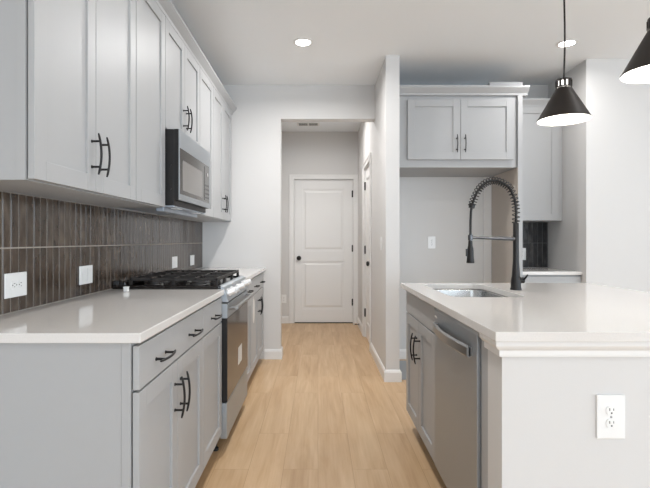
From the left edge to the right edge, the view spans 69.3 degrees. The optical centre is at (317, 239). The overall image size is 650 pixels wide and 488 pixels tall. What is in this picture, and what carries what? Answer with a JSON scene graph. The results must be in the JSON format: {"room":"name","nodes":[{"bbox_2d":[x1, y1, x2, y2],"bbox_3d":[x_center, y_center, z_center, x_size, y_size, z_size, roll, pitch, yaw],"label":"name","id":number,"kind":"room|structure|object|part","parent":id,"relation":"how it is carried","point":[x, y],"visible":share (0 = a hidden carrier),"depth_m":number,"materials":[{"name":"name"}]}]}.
{"room":"kitchen","nodes":[
{"label":"kitchen","id":0,"kind":"room"},
{"bbox_2d":[0,191,198,315],"bbox_3d":[-1.220,-0.180,-1.710,0.120,2.740,12.820,0,0,0],"label":"wall","id":1,"kind":"structure","parent":0,"point":[4,191],"depth_m":2.68,"materials":[{"name":"brown tile"}]},
{"bbox_2d":[0,0,135,200],"bbox_3d":[-0.984,-0.715,1.800,0.350,1.070,0.796,0,0,0],"label":"upper cabinet","id":2,"kind":"object","parent":1,"relation":"attached to","point":[68,67],"visible":1,"depth_m":1.65,"materials":[{"name":"grey paint"}]},
{"bbox_3d":[-1.016,-0.715,1.404,0.285,1.070,0.003,0,0,0],"label":"panel","id":3,"kind":"part","parent":2,"relation":"part of","materials":[{"name":"grey paint"}]},
{"bbox_3d":[-0.860,-0.716,1.603,0.020,1.064,0.390,0,0,0],"label":"door","id":4,"kind":"part","parent":2,"relation":"part of","materials":[{"name":"grey paint"}]},
{"bbox_3d":[-0.829,-0.323,1.765,0.041,0.156,0.012,0,0,0],"label":"handle","id":5,"kind":"part","parent":2,"relation":"part of","materials":[{"name":"black metal"}]},
{"bbox_3d":[-0.829,-0.323,1.835,0.041,0.156,0.012,0,0,0],"label":"handle","id":6,"kind":"part","parent":2,"relation":"part of","materials":[{"name":"black metal"}]},
{"bbox_3d":[-0.860,-0.716,1.998,0.020,1.064,0.393,0,0,0],"label":"door","id":7,"kind":"part","parent":2,"relation":"part of","materials":[{"name":"grey paint"}]},
{"bbox_2d":[0,191,202,314],"bbox_3d":[-1.155,0.048,3.042,0.008,0.452,3.314,0,0,0],"label":"tile backsplash","id":8,"kind":"structure","parent":1,"relation":"attached to","point":[47,239],"depth_m":2.26,"materials":[{"name":"brown tile"}]},
{"bbox_2d":[4,272,26,298],"bbox_3d":[-1.146,0.170,1.785,0.009,0.092,0.128,0,0,0],"label":"wall outlet","id":9,"kind":"object","parent":8,"relation":"attached to","point":[15,284],"visible":1,"depth_m":1.77,"materials":[{"name":"white plastic"}]},
{"bbox_2d":[11,281,15,289],"bbox_3d":[-1.143,0.170,1.766,0.002,0.033,0.027,0,0,0],"label":"socket","id":10,"kind":"object","parent":9,"relation":"attached to","point":[13,283],"depth_m":1.76,"materials":[{"name":"grey plastic"}]},
{"bbox_2d":[18,280,22,288],"bbox_3d":[-1.143,0.170,1.804,0.002,0.033,0.027,0,0,0],"label":"socket","id":11,"kind":"object","parent":9,"relation":"attached to","point":[20,282],"depth_m":1.80,"materials":[{"name":"grey plastic"}]},
{"bbox_2d":[79,265,92,284],"bbox_3d":[-1.146,0.172,2.325,0.010,0.090,0.128,0,0,0],"label":"wall switch","id":12,"kind":"object","parent":8,"relation":"attached to","point":[85,272],"visible":1,"depth_m":2.31,"materials":[{"name":"white plastic"}]},
{"bbox_2d":[172,256,176,267],"bbox_3d":[-1.146,0.178,3.765,0.010,0.092,0.128,0,0,0],"label":"wall switch","id":13,"kind":"object","parent":8,"relation":"attached to","point":[174,259],"visible":1,"depth_m":3.75,"materials":[{"name":"white plastic"}]},
{"bbox_2d":[190,255,193,265],"bbox_3d":[-1.146,0.184,4.290,0.010,0.092,0.128,0,0,0],"label":"wall switch","id":14,"kind":"object","parent":8,"relation":"attached to","point":[191,256],"visible":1,"depth_m":4.25,"materials":[{"name":"white plastic"}]},
{"bbox_2d":[71,0,164,207],"bbox_3d":[-1.004,-0.715,2.409,0.309,1.070,0.420,0,0,0],"label":"upper cabinet","id":15,"kind":"object","parent":1,"relation":"attached to","point":[150,19],"visible":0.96,"depth_m":2.40,"materials":[{"name":"grey paint"}]},
{"bbox_3d":[-0.860,-0.716,2.409,0.020,1.064,0.414,0,0,0],"label":"door","id":16,"kind":"part","parent":15,"relation":"part of","materials":[{"name":"grey paint"}]},
{"bbox_2d":[165,16,199,144],"bbox_3d":[-0.984,-0.938,3.002,0.350,0.625,0.764,0,0,0],"label":"upper cabinet","id":17,"kind":"object","parent":1,"relation":"attached to","point":[182,71],"visible":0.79,"depth_m":2.94,"materials":[{"name":"grey paint"}]},
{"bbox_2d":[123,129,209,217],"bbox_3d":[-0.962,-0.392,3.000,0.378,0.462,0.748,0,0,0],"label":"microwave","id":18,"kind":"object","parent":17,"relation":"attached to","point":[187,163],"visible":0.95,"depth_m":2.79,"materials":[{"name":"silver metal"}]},
{"bbox_3d":[-0.980,-0.177,3.003,0.340,0.033,0.742,0,0,0],"label":"plate","id":19,"kind":"part","parent":18,"relation":"part of","materials":[{"name":"silver metal"}]},
{"bbox_3d":[-0.793,-0.424,3.003,0.024,0.398,0.742,0,0,0],"label":"door","id":20,"kind":"part","parent":18,"relation":"part of","materials":[{"name":"silver metal"}]},
{"bbox_3d":[-0.779,-0.390,3.001,0.004,0.259,0.725,0,0,0],"label":"door glass","id":21,"kind":"part","parent":18,"relation":"part of","materials":[{"name":"grey glass"}]},
{"bbox_3d":[-0.778,-0.424,3.003,0.005,0.398,0.742,0,0,0],"label":"door frame","id":22,"kind":"part","parent":18,"relation":"part of","materials":[{"name":"silver metal"}]},
{"bbox_3d":[-0.776,-0.390,3.285,0.002,0.230,0.137,0,0,0],"label":"control panel","id":23,"kind":"part","parent":18,"relation":"part of","materials":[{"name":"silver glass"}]},
{"bbox_3d":[-0.860,-0.939,2.811,0.020,0.619,0.376,0,0,0],"label":"door","id":24,"kind":"part","parent":17,"relation":"part of","materials":[{"name":"grey paint"}]},
{"bbox_3d":[-0.829,-0.768,2.965,0.041,0.156,0.012,0,0,0],"label":"handle","id":25,"kind":"part","parent":17,"relation":"part of","materials":[{"name":"black metal"}]},
{"bbox_3d":[-0.829,-0.768,3.035,0.041,0.156,0.012,0,0,0],"label":"handle","id":26,"kind":"part","parent":17,"relation":"part of","materials":[{"name":"black metal"}]},
{"bbox_3d":[-0.860,-0.939,3.191,0.020,0.619,0.379,0,0,0],"label":"door","id":27,"kind":"part","parent":17,"relation":"part of","materials":[{"name":"grey paint"}]},
{"bbox_2d":[157,68,212,217],"bbox_3d":[-1.004,-0.715,3.600,0.309,1.070,0.430,0,0,0],"label":"upper cabinet","id":28,"kind":"object","parent":1,"relation":"attached to","point":[206,88],"visible":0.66,"depth_m":3.65,"materials":[{"name":"grey paint"}]},
{"bbox_3d":[-0.860,-0.716,3.600,0.020,1.064,0.423,0,0,0],"label":"door","id":29,"kind":"part","parent":28,"relation":"part of","materials":[{"name":"grey paint"}]},
{"bbox_2d":[155,0,236,114],"bbox_3d":[-0.986,-1.287,3.031,0.347,0.072,3.333,0,0,0],"label":"crown molding","id":30,"kind":"structure","parent":1,"relation":"attached to","point":[167,7],"depth_m":3.14,"materials":[{"name":"grey paint"}]},
{"bbox_2d":[180,87,230,221],"bbox_3d":[-0.984,-0.715,4.256,0.350,1.070,0.880,0,0,0],"label":"upper cabinet","id":31,"kind":"object","parent":1,"relation":"attached to","point":[221,113],"visible":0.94,"depth_m":4.15,"materials":[{"name":"grey paint"}]},
{"bbox_3d":[-0.860,-0.716,4.016,0.020,1.064,0.394,0,0,0],"label":"door","id":32,"kind":"part","parent":31,"relation":"part of","materials":[{"name":"grey paint"}]},
{"bbox_3d":[-0.860,-0.716,4.418,0.020,1.064,0.402,0,0,0],"label":"door","id":33,"kind":"part","parent":31,"relation":"part of","materials":[{"name":"grey paint"}]},
{"bbox_2d":[282,132,357,315],"bbox_3d":[-0.028,-0.180,6.780,1.425,2.740,0.120,0,0,0],"label":"wall","id":34,"kind":"structure","parent":0,"point":[303,153],"depth_m":6.72,"materials":[{"name":"white paint"}]},
{"bbox_2d":[282,295,285,302],"bbox_3d":[-0.488,0.840,6.715,0.075,0.120,0.009,0,0,0],"label":"wall outlet","id":35,"kind":"object","parent":34,"relation":"attached to","point":[283,296],"visible":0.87,"depth_m":6.71,"materials":[{"name":"white plastic"}]},
{"bbox_2d":[289,175,357,322],"bbox_3d":[0.080,0.128,6.755,0.984,2.124,0.155,0,0,0],"label":"door","id":36,"kind":"structure","parent":34,"relation":"in","point":[323,214],"depth_m":6.74,"materials":[{"name":"white paint"}]},
{"bbox_2d":[294,322,352,322],"bbox_3d":[0.080,1.185,6.772,0.850,0.010,0.096,0,0,0],"label":"trim","id":37,"kind":"structure","parent":34,"relation":"attached to","point":[294,322],"depth_m":6.72,"materials":[{"name":"black"}]},
{"bbox_2d":[195,323,446,487],"bbox_3d":[2.170,1.240,-0.640,6.900,0.100,14.960,0,0,0],"label":"floor","id":38,"kind":"structure","parent":0,"point":[323,414],"depth_m":3.02,"materials":[{"name":"brown wood"}]},
{"bbox_2d":[0,308,203,487],"bbox_3d":[-0.826,0.748,1.796,0.665,0.884,0.788,0,0,0],"label":"base cabinet","id":39,"kind":"object","parent":38,"relation":"on","point":[73,415],"visible":0.96,"depth_m":1.40,"materials":[{"name":"grey paint"}]},
{"bbox_3d":[-0.859,0.748,1.404,0.600,0.884,0.003,0,0,0],"label":"panel","id":40,"kind":"part","parent":39,"relation":"part of","materials":[{"name":"grey paint"}]},
{"bbox_2d":[0,289,223,342],"bbox_3d":[-0.841,0.290,2.002,0.636,0.030,1.235,0,0,0],"label":"countertop","id":41,"kind":"structure","parent":39,"relation":"on","point":[112,315],"depth_m":1.71,"materials":[{"name":"white stone"}]},
{"bbox_2d":[123,286,128,291],"bbox_3d":[-1.020,0.261,2.500,0.025,0.026,0.025,0,0,0],"label":"cap","id":42,"kind":"object","parent":41,"relation":"on","point":[126,288],"visible":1,"depth_m":2.49,"materials":[{"name":"white"}]},
{"bbox_3d":[-0.545,0.768,1.597,0.020,0.620,0.382,0,0,0],"label":"door","id":43,"kind":"part","parent":39,"relation":"part of","materials":[{"name":"grey paint"}]},
{"bbox_3d":[-0.514,0.393,1.600,0.041,0.012,0.156,0,0,0],"label":"handle","id":44,"kind":"part","parent":39,"relation":"part of","materials":[{"name":"black metal"}]},
{"bbox_3d":[-0.545,0.385,1.796,0.020,0.133,0.780,0,0,0],"label":"drawer","id":45,"kind":"part","parent":39,"relation":"part of","materials":[{"name":"grey paint"}]},
{"bbox_3d":[-0.514,0.587,1.755,0.041,0.156,0.012,0,0,0],"label":"handle","id":46,"kind":"part","parent":39,"relation":"part of","materials":[{"name":"black metal"}]},
{"bbox_3d":[-0.514,0.587,1.825,0.041,0.156,0.012,0,0,0],"label":"handle","id":47,"kind":"part","parent":39,"relation":"part of","materials":[{"name":"black metal"}]},
{"bbox_3d":[-0.545,0.768,1.989,0.020,0.620,0.395,0,0,0],"label":"door","id":48,"kind":"part","parent":39,"relation":"part of","materials":[{"name":"grey paint"}]},
{"bbox_3d":[-0.514,0.393,1.995,0.041,0.012,0.156,0,0,0],"label":"handle","id":49,"kind":"part","parent":39,"relation":"part of","materials":[{"name":"black metal"}]},
{"bbox_2d":[112,270,254,450],"bbox_3d":[-0.798,0.700,3.005,0.700,0.980,0.765,0,0,0],"label":"gas range","id":50,"kind":"object","parent":38,"relation":"on","point":[235,298],"visible":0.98,"depth_m":2.78,"materials":[{"name":"silver metal"}]},
{"bbox_3d":[-1.111,0.242,3.005,0.074,0.028,0.762,0,0,0],"label":"vent trim","id":51,"kind":"part","parent":50,"relation":"part of","materials":[{"name":"black metal"}]},
{"bbox_3d":[-0.967,0.253,2.774,0.091,0.022,0.091,0,0,0],"label":"burner","id":52,"kind":"part","parent":50,"relation":"part of","materials":[{"name":"black metal"}]},
{"bbox_2d":[112,276,238,288],"bbox_3d":[-0.845,0.265,3.005,0.606,0.018,0.765,0,0,0],"label":"cooktop","id":53,"kind":"object","parent":50,"relation":"in","point":[230,281],"depth_m":2.73,"materials":[{"name":"black metal"}]},
{"bbox_3d":[-0.707,0.253,2.774,0.115,0.022,0.115,0,0,0],"label":"burner","id":54,"kind":"part","parent":50,"relation":"part of","materials":[{"name":"black metal"}]},
{"bbox_3d":[-0.528,0.671,2.624,0.042,0.467,0.002,0,0,0],"label":"trim","id":55,"kind":"part","parent":50,"relation":"part of","materials":[{"name":"black metal"}]},
{"bbox_3d":[-0.493,0.295,2.699,0.046,0.046,0.046,-18,0,0],"label":"knob","id":56,"kind":"part","parent":50,"relation":"part of","materials":[{"name":"silver metal"}]},
{"bbox_3d":[-0.528,1.012,3.005,0.038,0.199,0.758,0,0,0],"label":"storage drawer","id":57,"kind":"part","parent":50,"relation":"part of","materials":[{"name":"silver metal"}]},
{"bbox_3d":[-0.531,0.302,3.005,0.056,0.091,0.762,0,0,0],"label":"control panel","id":58,"kind":"part","parent":50,"relation":"part of","materials":[{"name":"silver metal"}]},
{"bbox_2d":[222,289,254,400],"bbox_3d":[-0.499,0.630,3.005,0.096,0.549,0.758,0,0,0],"label":"oven","id":59,"kind":"object","parent":50,"relation":"in","point":[234,309],"depth_m":2.85,"materials":[{"name":"silver glass"}]},
{"bbox_3d":[-0.493,0.295,3.005,0.046,0.046,0.046,-18,0,0],"label":"knob","id":60,"kind":"part","parent":50,"relation":"part of","materials":[{"name":"white plastic"}]},
{"bbox_3d":[-0.493,0.295,3.211,0.046,0.046,0.046,-18,0,0],"label":"knob","id":61,"kind":"part","parent":50,"relation":"part of","materials":[{"name":"white plastic"}]},
{"bbox_2d":[201,297,221,469],"bbox_3d":[-0.826,0.748,2.404,0.665,0.883,0.426,0,0,0],"label":"base cabinet","id":62,"kind":"object","parent":38,"relation":"on","point":[212,312],"visible":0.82,"depth_m":2.40,"materials":[{"name":"grey paint"}]},
{"bbox_3d":[-0.545,0.385,2.404,0.020,0.133,0.421,0,0,0],"label":"drawer","id":63,"kind":"part","parent":62,"relation":"part of","materials":[{"name":"grey paint"}]},
{"bbox_3d":[-0.514,0.393,2.400,0.041,0.012,0.156,0,0,0],"label":"handle","id":64,"kind":"part","parent":62,"relation":"part of","materials":[{"name":"black metal"}]},
{"bbox_2d":[247,279,253,381],"bbox_3d":[-0.826,0.748,3.596,0.665,0.883,0.407,0,0,0],"label":"base cabinet","id":65,"kind":"object","parent":38,"relation":"on","point":[249,366],"visible":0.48,"depth_m":3.73,"materials":[{"name":"grey paint"}]},
{"bbox_3d":[-0.545,0.385,3.596,0.020,0.133,0.400,0,0,0],"label":"drawer","id":66,"kind":"part","parent":65,"relation":"part of","materials":[{"name":"grey paint"}]},
{"bbox_3d":[-0.545,0.768,3.596,0.020,0.620,0.400,0,0,0],"label":"door","id":67,"kind":"part","parent":65,"relation":"part of","materials":[{"name":"grey paint"}]},
{"bbox_2d":[252,272,264,371],"bbox_3d":[-0.826,0.748,4.249,0.665,0.883,0.896,0,0,0],"label":"base cabinet","id":68,"kind":"object","parent":38,"relation":"on","point":[258,281],"visible":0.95,"depth_m":4.16,"materials":[{"name":"grey paint"}]},
{"bbox_2d":[194,268,265,279],"bbox_3d":[-0.841,0.290,4.045,0.636,0.030,1.309,0,0,0],"label":"countertop","id":69,"kind":"structure","parent":68,"relation":"on","point":[248,273],"depth_m":4.24,"materials":[{"name":"white stone"}]},
{"bbox_3d":[-0.545,0.768,4.006,0.020,0.620,0.405,0,0,0],"label":"door","id":70,"kind":"part","parent":68,"relation":"part of","materials":[{"name":"grey paint"}]},
{"bbox_3d":[-0.545,0.385,4.211,0.020,0.133,0.815,0,0,0],"label":"drawer","id":71,"kind":"part","parent":68,"relation":"part of","materials":[{"name":"grey paint"}]},
{"bbox_3d":[-0.545,0.768,4.415,0.020,0.620,0.407,0,0,0],"label":"door","id":72,"kind":"part","parent":68,"relation":"part of","materials":[{"name":"grey paint"}]},
{"bbox_2d":[400,361,405,379],"bbox_3d":[1.202,1.188,4.310,0.995,0.004,0.620,0,0,0],"label":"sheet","id":73,"kind":"object","parent":38,"relation":"on","point":[402,363],"visible":0.02,"depth_m":4.32,"materials":[{"name":"grey"}]},
{"bbox_2d":[406,291,435,462],"bbox_3d":[0.841,0.748,2.627,0.641,0.883,0.734,0,0,0],"label":"base cabinet","id":74,"kind":"object","parent":38,"relation":"on","point":[420,315],"visible":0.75,"depth_m":2.56,"materials":[{"name":"grey paint"}]},
{"bbox_3d":[0.572,0.768,2.810,0.020,0.620,0.362,0,0,0],"label":"door","id":75,"kind":"part","parent":74,"relation":"part of","materials":[{"name":"grey paint"}]},
{"bbox_3d":[0.541,0.605,2.667,0.041,0.156,0.012,0,0,0],"label":"handle","id":76,"kind":"part","parent":74,"relation":"part of","materials":[{"name":"black metal"}]},
{"bbox_3d":[0.541,0.605,2.587,0.041,0.156,0.012,0,0,0],"label":"handle","id":77,"kind":"part","parent":74,"relation":"part of","materials":[{"name":"black metal"}]},
{"bbox_3d":[0.572,0.385,2.627,0.020,0.133,0.728,0,0,0],"label":"false drawer","id":78,"kind":"part","parent":74,"relation":"part of","materials":[{"name":"grey paint"}]},
{"bbox_3d":[0.572,0.768,2.445,0.020,0.620,0.362,0,0,0],"label":"door","id":79,"kind":"part","parent":74,"relation":"part of","materials":[{"name":"grey paint"}]},
{"bbox_2d":[401,283,649,341],"bbox_3d":[1.135,0.290,2.208,1.210,0.030,1.609,0,0,0],"label":"countertop","id":80,"kind":"structure","parent":74,"relation":"on","point":[538,312],"depth_m":1.83,"materials":[{"name":"white stone"}]},
{"bbox_2d":[434,289,505,296],"bbox_3d":[0.830,0.404,2.594,0.394,0.198,0.687,0,0,0],"label":"sink","id":81,"kind":"object","parent":80,"relation":"in","point":[450,292],"visible":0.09,"depth_m":2.92,"materials":[{"name":"silver metal"}]},
{"bbox_2d":[466,177,527,289],"bbox_3d":[0.980,-0.038,2.586,0.322,0.624,0.088,0,0,0],"label":"kitchen faucet","id":82,"kind":"object","parent":80,"relation":"on","point":[516,280],"visible":1,"depth_m":2.59,"materials":[{"name":"black metal"}]},
{"bbox_3d":[0.958,-0.011,2.600,0.255,0.034,0.027,0,0,0],"label":"dock arm","id":83,"kind":"part","parent":82,"relation":"part of","materials":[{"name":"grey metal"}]},
{"bbox_3d":[1.121,0.212,2.580,0.041,0.054,0.074,0,0,0],"label":"lever","id":84,"kind":"part","parent":82,"relation":"part of","materials":[{"name":"black metal"}]},
{"bbox_2d":[433,308,480,487],"bbox_3d":[0.828,0.751,1.951,0.620,0.875,0.600,0,0,0],"label":"dishwasher","id":85,"kind":"object","parent":38,"relation":"on","point":[457,345],"visible":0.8,"depth_m":1.88,"materials":[{"name":"silver metal"}]},
{"bbox_3d":[0.538,0.404,1.951,0.040,0.044,0.500,0,0,0],"label":"handle","id":86,"kind":"part","parent":85,"relation":"part of","materials":[{"name":"silver metal"}]},
{"bbox_2d":[492,95,522,282],"bbox_3d":[1.747,-0.030,4.380,0.041,2.440,0.639,0,0,0],"label":"panel","id":87,"kind":"object","parent":38,"relation":"on","point":[502,225],"visible":0.46,"depth_m":4.28,"materials":[{"name":"grey paint"}]},
{"bbox_2d":[523,275,580,282],"bbox_3d":[2.034,0.748,4.379,0.528,0.883,0.640,0,0,0],"label":"base cabinet","id":88,"kind":"object","parent":38,"relation":"on","point":[531,278],"visible":0.02,"depth_m":4.10,"materials":[{"name":"grey paint"}]},
{"bbox_2d":[523,268,581,274],"bbox_3d":[2.034,0.290,4.394,0.530,0.030,0.612,0,0,0],"label":"countertop","id":89,"kind":"structure","parent":88,"relation":"on","point":[530,271],"depth_m":4.10,"materials":[{"name":"white stone"}]},
{"bbox_2d":[202,85,547,358],"bbox_3d":[2.110,-0.180,4.760,6.780,2.740,0.120,0,0,0],"label":"wall","id":90,"kind":"structure","parent":0,"point":[252,238],"depth_m":4.70,"materials":[{"name":"white paint"}]},
{"bbox_2d":[264,347,282,358],"bbox_3d":[-0.479,1.140,4.760,0.242,0.100,0.151,0,0,0],"label":"baseboard","id":91,"kind":"structure","parent":90,"relation":"attached to","point":[268,353],"depth_m":4.68,"materials":[{"name":"white paint"}]},
{"bbox_2d":[400,349,405,358],"bbox_3d":[1.177,1.140,4.692,0.945,0.100,0.015,0,0,0],"label":"baseboard","id":92,"kind":"structure","parent":90,"relation":"attached to","point":[402,351],"depth_m":4.68,"materials":[{"name":"white paint"}]},
{"bbox_2d":[428,236,434,248],"bbox_3d":[1.135,0.025,4.694,0.075,0.120,0.009,0,0,0],"label":"wall outlet","id":93,"kind":"object","parent":90,"relation":"attached to","point":[431,239],"visible":1,"depth_m":4.69,"materials":[{"name":"white plastic"}]},
{"bbox_2d":[400,96,516,176],"bbox_3d":[1.210,-0.940,4.359,1.034,0.620,0.680,0,0,0],"label":"upper cabinet","id":94,"kind":"object","parent":90,"relation":"attached to","point":[441,136],"visible":0.95,"depth_m":4.07,"materials":[{"name":"grey paint"}]},
{"bbox_3d":[1.003,-0.955,4.070,0.455,0.520,0.020,0,0,0],"label":"door","id":95,"kind":"part","parent":94,"relation":"part of","materials":[{"name":"grey paint"}]},
{"bbox_2d":[400,85,549,106],"bbox_3d":[1.500,-1.289,4.364,1.599,0.076,0.671,0,0,0],"label":"crown molding","id":96,"kind":"structure","parent":94,"relation":"on","point":[405,90],"depth_m":4.05,"materials":[{"name":"grey paint"}]},
{"bbox_2d":[488,82,522,84],"bbox_3d":[1.666,-1.364,4.180,0.292,0.072,0.040,0,0,0],"label":"trim board","id":97,"kind":"object","parent":96,"relation":"on","point":[489,83],"visible":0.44,"depth_m":4.16,"materials":[{"name":"grey paint"}]},
{"bbox_3d":[1.462,-0.955,4.070,0.457,0.520,0.020,0,0,0],"label":"door","id":98,"kind":"part","parent":94,"relation":"part of","materials":[{"name":"grey paint"}]},
{"bbox_2d":[484,177,491,282],"bbox_3d":[1.691,0.231,4.687,0.071,1.717,0.024,0,0,0],"label":"strip","id":99,"kind":"object","parent":90,"relation":"attached to","point":[488,190],"visible":0.57,"depth_m":4.67,"materials":[{"name":"white paint"}]},
{"bbox_2d":[523,107,561,221],"bbox_3d":[2.034,-0.715,4.550,0.528,1.070,0.299,0,0,0],"label":"upper cabinet","id":100,"kind":"object","parent":90,"relation":"attached to","point":[542,145],"visible":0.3,"depth_m":4.41,"materials":[{"name":"grey paint"}]},
{"bbox_2d":[171,0,649,131],"bbox_3d":[2.170,-1.600,-0.640,6.900,0.100,14.960,0,0,0],"label":"ceiling","id":101,"kind":"structure","parent":0,"point":[245,42],"depth_m":3.63,"materials":[{"name":"white paint"}]},
{"bbox_2d":[293,38,312,46],"bbox_3d":[-0.117,-1.546,3.680,0.160,0.006,0.160,0,0,0],"label":"recessed light","id":102,"kind":"object","parent":101,"relation":"in","point":[302,42],"visible":1,"depth_m":3.68,"materials":[{"name":"white plastic"}]},
{"bbox_2d":[297,123,319,125],"bbox_3d":[-0.130,-1.546,6.280,0.300,0.007,0.160,0,0,0],"label":"ceiling vent","id":103,"kind":"object","parent":101,"relation":"in","point":[298,124],"visible":1,"depth_m":6.28,"materials":[{"name":"white metal"}]},
{"bbox_2d":[537,0,591,125],"bbox_3d":[1.158,-1.057,2.215,0.230,0.984,0.230,0,0,0],"label":"pendant lamp","id":104,"kind":"object","parent":101,"relation":"hanging from","point":[564,107],"visible":1,"depth_m":2.19,"materials":[{"name":"black metal"}]},
{"bbox_3d":[1.158,-0.640,2.215,0.230,0.150,0.230,0,0,0],"label":"lamp shade","id":105,"kind":"part","parent":104,"relation":"part of","materials":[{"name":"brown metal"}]},
{"bbox_3d":[1.160,-1.145,2.215,0.015,0.769,0.008,0,0,0],"label":"cord","id":106,"kind":"part","parent":104,"relation":"part of","materials":[{"name":"black metal"}]},
{"bbox_2d":[556,39,578,47],"bbox_3d":[1.960,-1.546,3.700,0.160,0.006,0.160,0,0,0],"label":"recessed light","id":107,"kind":"object","parent":101,"relation":"in","point":[569,42],"visible":0.94,"depth_m":3.70,"materials":[{"name":"white plastic"}]},
{"bbox_2d":[620,18,649,83],"bbox_3d":[1.180,-1.064,1.625,0.230,0.972,0.230,0,0,0],"label":"pendant lamp","id":108,"kind":"object","parent":101,"relation":"hanging from","point":[637,71],"visible":1,"depth_m":1.63,"materials":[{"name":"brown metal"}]},
{"bbox_2d":[358,56,649,487],"bbox_3d":[0.983,-0.180,4.083,0.834,2.740,5.274,0,0,0],"label":"wall","id":109,"kind":"structure","parent":0,"point":[538,414],"depth_m":1.45,"materials":[{"name":"white paint"}]},
{"bbox_2d":[362,153,370,350],"bbox_3d":[0.605,0.128,5.435,0.155,2.124,0.824,0,0,0],"label":"door","id":110,"kind":"structure","parent":109,"relation":"in","point":[366,172],"depth_m":5.67,"materials":[{"name":"white paint"}]},
{"bbox_2d":[357,317,401,381],"bbox_3d":[0.627,1.140,5.326,0.146,0.100,2.783,0,0,0],"label":"baseboard","id":111,"kind":"structure","parent":109,"relation":"attached to","point":[387,375],"depth_m":3.99,"materials":[{"name":"white paint"}]},
{"bbox_3d":[0.870,0.748,1.607,0.600,0.884,0.065,0,0,0],"label":"filler panel","id":112,"kind":"part","parent":109,"relation":"part of","materials":[{"name":"grey paint"}]},
{"bbox_2d":[479,333,649,356],"bbox_3d":[0.983,0.331,2.199,0.891,0.052,1.562,0,0,0],"label":"trim","id":113,"kind":"structure","parent":109,"relation":"attached to","point":[501,349],"depth_m":1.43,"materials":[{"name":"white paint"}]},
{"bbox_2d":[596,395,624,438],"bbox_3d":[0.898,0.542,1.441,0.087,0.134,0.009,0,0,0],"label":"wall outlet","id":114,"kind":"object","parent":109,"relation":"attached to","point":[610,409],"visible":1,"depth_m":1.44,"materials":[{"name":"white plastic"}]},
{"bbox_2d":[606,406,616,414],"bbox_3d":[0.898,0.522,1.438,0.033,0.027,0.002,0,0,0],"label":"socket","id":115,"kind":"object","parent":114,"relation":"attached to","point":[610,410],"depth_m":1.44,"materials":[{"name":"grey plastic"}]},
{"bbox_2d":[606,419,616,427],"bbox_3d":[0.898,0.561,1.438,0.033,0.027,0.002,0,0,0],"label":"socket","id":116,"kind":"object","parent":114,"relation":"attached to","point":[610,423],"depth_m":1.44,"materials":[{"name":"grey plastic"}]},
{"bbox_2d":[523,222,547,266],"bbox_3d":[2.034,0.048,4.695,0.530,0.452,0.008,0,0,0],"label":"tile backsplash","id":117,"kind":"structure","parent":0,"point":[535,234],"depth_m":4.69,"materials":[{"name":"grey tile"}]},
{"bbox_2d":[523,248,525,259],"bbox_3d":[2.035,0.140,4.686,0.075,0.120,0.009,0,0,0],"label":"wall outlet","id":118,"kind":"object","parent":117,"relation":"attached to","point":[524,249],"visible":0.26,"depth_m":4.68,"materials":[{"name":"white plastic"}]},
{"bbox_2d":[548,59,649,291],"bbox_3d":[3.900,-0.180,4.365,3.200,2.740,0.670,0,0,0],"label":"wall","id":119,"kind":"structure","parent":0,"point":[603,232],"depth_m":4.03,"materials":[{"name":"white paint"}]},
{"bbox_3d":[-0.680,-0.180,5.770,0.120,2.740,1.900,0,0,0],"label":"wall","id":120,"kind":"structure","parent":0,"visible":0},
{"bbox_2d":[282,316,288,322],"bbox_3d":[-0.518,1.140,5.780,0.202,0.100,1.879,0,0,0],"label":"baseboard","id":121,"kind":"structure","parent":120,"relation":"attached to","point":[285,319],"depth_m":6.71,"materials":[{"name":"white paint"}]}
]}

